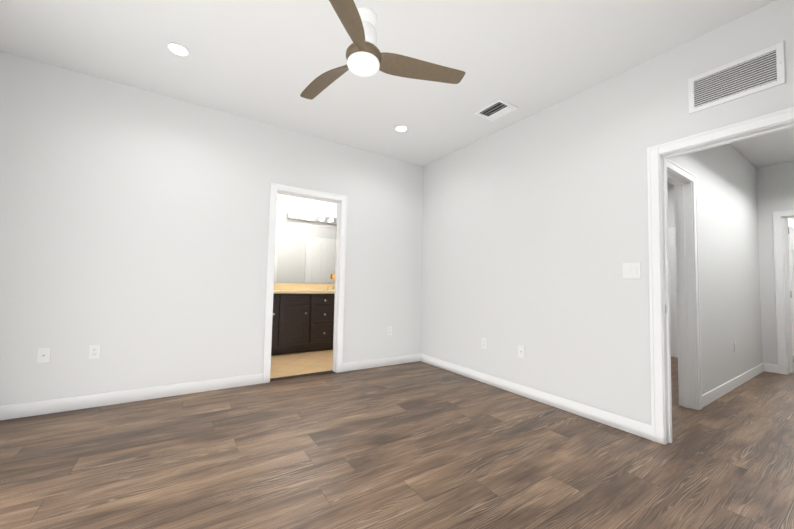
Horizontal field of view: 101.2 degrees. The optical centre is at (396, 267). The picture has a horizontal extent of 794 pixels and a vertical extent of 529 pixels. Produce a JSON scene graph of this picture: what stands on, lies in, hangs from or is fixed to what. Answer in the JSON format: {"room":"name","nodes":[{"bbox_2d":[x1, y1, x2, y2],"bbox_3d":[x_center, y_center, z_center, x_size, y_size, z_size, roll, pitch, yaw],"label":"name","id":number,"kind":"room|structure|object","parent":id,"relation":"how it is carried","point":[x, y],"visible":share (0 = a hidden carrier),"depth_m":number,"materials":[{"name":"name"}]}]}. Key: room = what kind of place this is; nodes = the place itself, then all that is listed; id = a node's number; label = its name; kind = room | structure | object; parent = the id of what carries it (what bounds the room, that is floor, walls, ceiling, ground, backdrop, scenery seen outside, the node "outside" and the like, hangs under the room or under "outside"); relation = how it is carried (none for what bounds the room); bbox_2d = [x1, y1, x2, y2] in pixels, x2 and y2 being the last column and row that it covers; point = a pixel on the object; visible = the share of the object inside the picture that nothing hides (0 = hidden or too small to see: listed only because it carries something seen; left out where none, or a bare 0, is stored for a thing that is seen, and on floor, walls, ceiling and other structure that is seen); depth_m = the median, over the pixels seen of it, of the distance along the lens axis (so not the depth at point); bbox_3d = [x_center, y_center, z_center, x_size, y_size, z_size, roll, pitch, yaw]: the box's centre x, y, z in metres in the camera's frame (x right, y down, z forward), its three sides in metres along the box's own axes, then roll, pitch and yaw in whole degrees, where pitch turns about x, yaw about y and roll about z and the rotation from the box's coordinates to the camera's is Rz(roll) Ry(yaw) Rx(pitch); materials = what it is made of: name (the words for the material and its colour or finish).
{"room":"empty bedroom","nodes":[
{"label":"empty bedroom","id":0,"kind":"room"},
{"bbox_2d":[270,349,334,380],"bbox_3d":[-0.652,1.311,5.000,4.730,0.054,1.850,3,-3,-33],"label":"floor","id":1,"kind":"structure","parent":0,"point":[293,365],"depth_m":4.18,"materials":[{"name":"beige tile"}]},
{"bbox_2d":[271,291,334,354],"bbox_3d":[-1.453,0.834,5.101,2.740,0.885,0.602,3,-3,-33],"label":"bathroom vanity","id":2,"kind":"object","parent":1,"relation":"on","point":[303,318],"depth_m":4.83,"materials":[{"name":"brown wood"}]},
{"bbox_2d":[0,357,793,528],"bbox_3d":[3.781,1.370,4.301,13.870,0.050,4.370,3,-3,-33],"label":"floor","id":3,"kind":"structure","parent":0,"point":[417,445],"depth_m":1.94,"materials":[{"name":"brown wood"}]},
{"bbox_2d":[0,0,793,424],"bbox_3d":[3.325,0.003,5.103,13.870,2.740,6.130,3,-3,-33],"label":"wall","id":4,"kind":"structure","parent":0,"point":[134,226],"depth_m":2.98,"materials":[{"name":"white paint"}]},
{"bbox_2d":[37,347,50,363],"bbox_3d":[-2.725,0.675,2.515,0.072,0.117,0.016,3,-3,-33],"label":"outlet","id":5,"kind":"object","parent":4,"relation":"attached to","point":[43,355],"visible":1,"depth_m":2.52,"materials":[{"name":"white plastic"}]},
{"bbox_2d":[88,344,100,358],"bbox_3d":[-2.483,0.688,2.678,0.072,0.117,0.010,3,-3,-33],"label":"electrical outlet","id":6,"kind":"object","parent":4,"relation":"attached to","point":[94,351],"visible":1,"depth_m":2.68,"materials":[{"name":"white plastic"}]},
{"bbox_2d":[0,373,262,420],"bbox_3d":[-2.209,1.099,2.840,1.962,0.105,0.017,3,-3,-33],"label":"baseboard","id":7,"kind":"structure","parent":4,"relation":"attached to","point":[13,411],"depth_m":2.75,"materials":[{"name":"white wood"}]},
{"bbox_2d":[274,283,334,290],"bbox_3d":[-1.602,0.305,5.370,2.780,0.100,0.020,3,-3,-33],"label":"backsplash","id":8,"kind":"structure","parent":4,"relation":"attached to","point":[277,286],"depth_m":5.34,"materials":[{"name":"beige stone"}]},
{"bbox_2d":[263,182,346,383],"bbox_3d":[-1.034,0.163,3.723,0.883,2.106,0.152,3,-3,-33],"label":"door frame","id":9,"kind":"structure","parent":4,"relation":"attached to","point":[341,200],"depth_m":3.80,"materials":[{"name":"white wood"}]},
{"bbox_2d":[274,221,336,283],"bbox_3d":[-1.590,-0.243,5.403,2.750,0.981,0.009,3,-3,-33],"label":"vanity mirror","id":10,"kind":"object","parent":4,"relation":"attached to","point":[305,253],"visible":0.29,"depth_m":5.43,"materials":[{"name":"clear glass"}]},
{"bbox_2d":[287,212,336,224],"bbox_3d":[-1.345,-0.838,5.525,0.980,0.110,0.111,3,-3,-33],"label":"sconce","id":11,"kind":"object","parent":4,"relation":"attached to","point":[309,217],"visible":0.92,"depth_m":5.47,"materials":[{"name":"silver metal"}]},
{"bbox_2d":[342,353,419,371],"bbox_3d":[-0.173,1.206,4.178,1.142,0.105,0.016,3,-3,-33],"label":"baseboard","id":12,"kind":"structure","parent":4,"relation":"attached to","point":[365,364],"depth_m":4.14,"materials":[{"name":"white wood"}]},
{"bbox_2d":[387,326,391,334],"bbox_3d":[-0.097,0.817,4.245,0.072,0.117,0.010,3,-3,-33],"label":"electrical outlet","id":13,"kind":"object","parent":4,"relation":"attached to","point":[389,330],"visible":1,"depth_m":4.24,"materials":[{"name":"white plastic"}]},
{"bbox_2d":[482,337,486,348],"bbox_3d":[0.956,0.825,3.577,0.010,0.117,0.072,3,-3,-33],"label":"electrical outlet","id":14,"kind":"object","parent":4,"relation":"attached to","point":[484,343],"visible":1,"depth_m":3.57,"materials":[{"name":"white plastic"}]},
{"bbox_2d":[518,345,524,357],"bbox_3d":[1.210,0.818,3.183,0.016,0.117,0.072,3,-3,-33],"label":"outlet","id":15,"kind":"object","parent":4,"relation":"attached to","point":[521,351],"visible":1,"depth_m":3.18,"materials":[{"name":"white plastic"}]},
{"bbox_2d":[420,353,651,439],"bbox_3d":[1.052,1.193,3.397,0.013,0.105,2.669,3,-3,-33],"label":"baseboard","id":16,"kind":"structure","parent":4,"relation":"attached to","point":[611,419],"depth_m":2.88,"materials":[{"name":"white wood"}]},
{"bbox_2d":[623,263,640,278],"bbox_3d":[1.748,0.021,2.433,0.012,0.117,0.117,3,-3,-33],"label":"light switch","id":17,"kind":"object","parent":4,"relation":"attached to","point":[631,270],"visible":1,"depth_m":2.43,"materials":[{"name":"white plastic"}]},
{"bbox_2d":[668,227,677,356],"bbox_3d":[4.277,0.370,5.198,0.099,2.030,0.775,3,-3,-33],"label":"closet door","id":18,"kind":"structure","parent":4,"relation":"in","point":[672,292],"depth_m":5.13,"materials":[{"name":"white wood"}]},
{"bbox_2d":[647,107,793,444],"bbox_3d":[2.109,0.157,1.985,0.151,2.079,0.908,3,-3,-33],"label":"door frame","id":19,"kind":"structure","parent":4,"relation":"attached to","point":[663,169],"depth_m":2.34,"materials":[{"name":"white wood"}]},
{"bbox_2d":[702,363,767,407],"bbox_3d":[3.797,1.259,3.614,2.587,0.105,0.040,3,-3,-33],"label":"baseboard","id":20,"kind":"structure","parent":4,"relation":"attached to","point":[721,390],"depth_m":3.46,"materials":[{"name":"white wood"}]},
{"bbox_2d":[688,41,785,113],"bbox_3d":[2.078,-1.160,2.022,0.014,0.243,0.420,3,-3,-33],"label":"air vent","id":21,"kind":"object","parent":4,"relation":"in","point":[760,70],"visible":1,"depth_m":2.00,"materials":[{"name":"white metal"}]},
{"bbox_2d":[784,218,793,372],"bbox_3d":[5.421,0.357,4.454,0.760,2.030,0.135,3,-3,-32],"label":"door","id":22,"kind":"structure","parent":4,"relation":"in","point":[789,237],"depth_m":4.28,"materials":[{"name":"white wood"}]},
{"bbox_2d":[0,0,793,184],"bbox_3d":[3.354,-1.415,5.171,13.870,0.100,6.130,3,-3,-33],"label":"ceiling","id":23,"kind":"structure","parent":0,"point":[267,61],"depth_m":2.38,"materials":[{"name":"white paint"}]},
{"bbox_2d":[167,43,188,55],"bbox_3d":[-1.597,-1.596,2.385,0.136,0.012,0.136,3,-3,-33],"label":"recessed light","id":24,"kind":"object","parent":23,"relation":"in","point":[177,49],"visible":1,"depth_m":2.38,"materials":[{"name":"white plastic"}]},
{"bbox_2d":[300,0,464,99],"bbox_3d":[-0.198,-1.396,2.139,1.186,0.375,1.165,3,-3,-33],"label":"ceiling fan","id":25,"kind":"object","parent":23,"relation":"hanging from","point":[365,57],"visible":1,"depth_m":2.03,"materials":[{"name":"brown wood"}]},
{"bbox_2d":[395,125,407,131],"bbox_3d":[0.048,-1.507,3.525,0.136,0.012,0.136,3,-3,-33],"label":"recessed light","id":26,"kind":"object","parent":23,"relation":"in","point":[401,128],"visible":1,"depth_m":3.51,"materials":[{"name":"white plastic"}]},
{"bbox_2d":[474,98,517,120],"bbox_3d":[0.948,-1.506,3.125,0.267,0.023,0.305,3,-3,-33],"label":"ceiling vent","id":27,"kind":"object","parent":23,"relation":"in","point":[496,109],"visible":1,"depth_m":3.11,"materials":[{"name":"white metal"}]}
]}

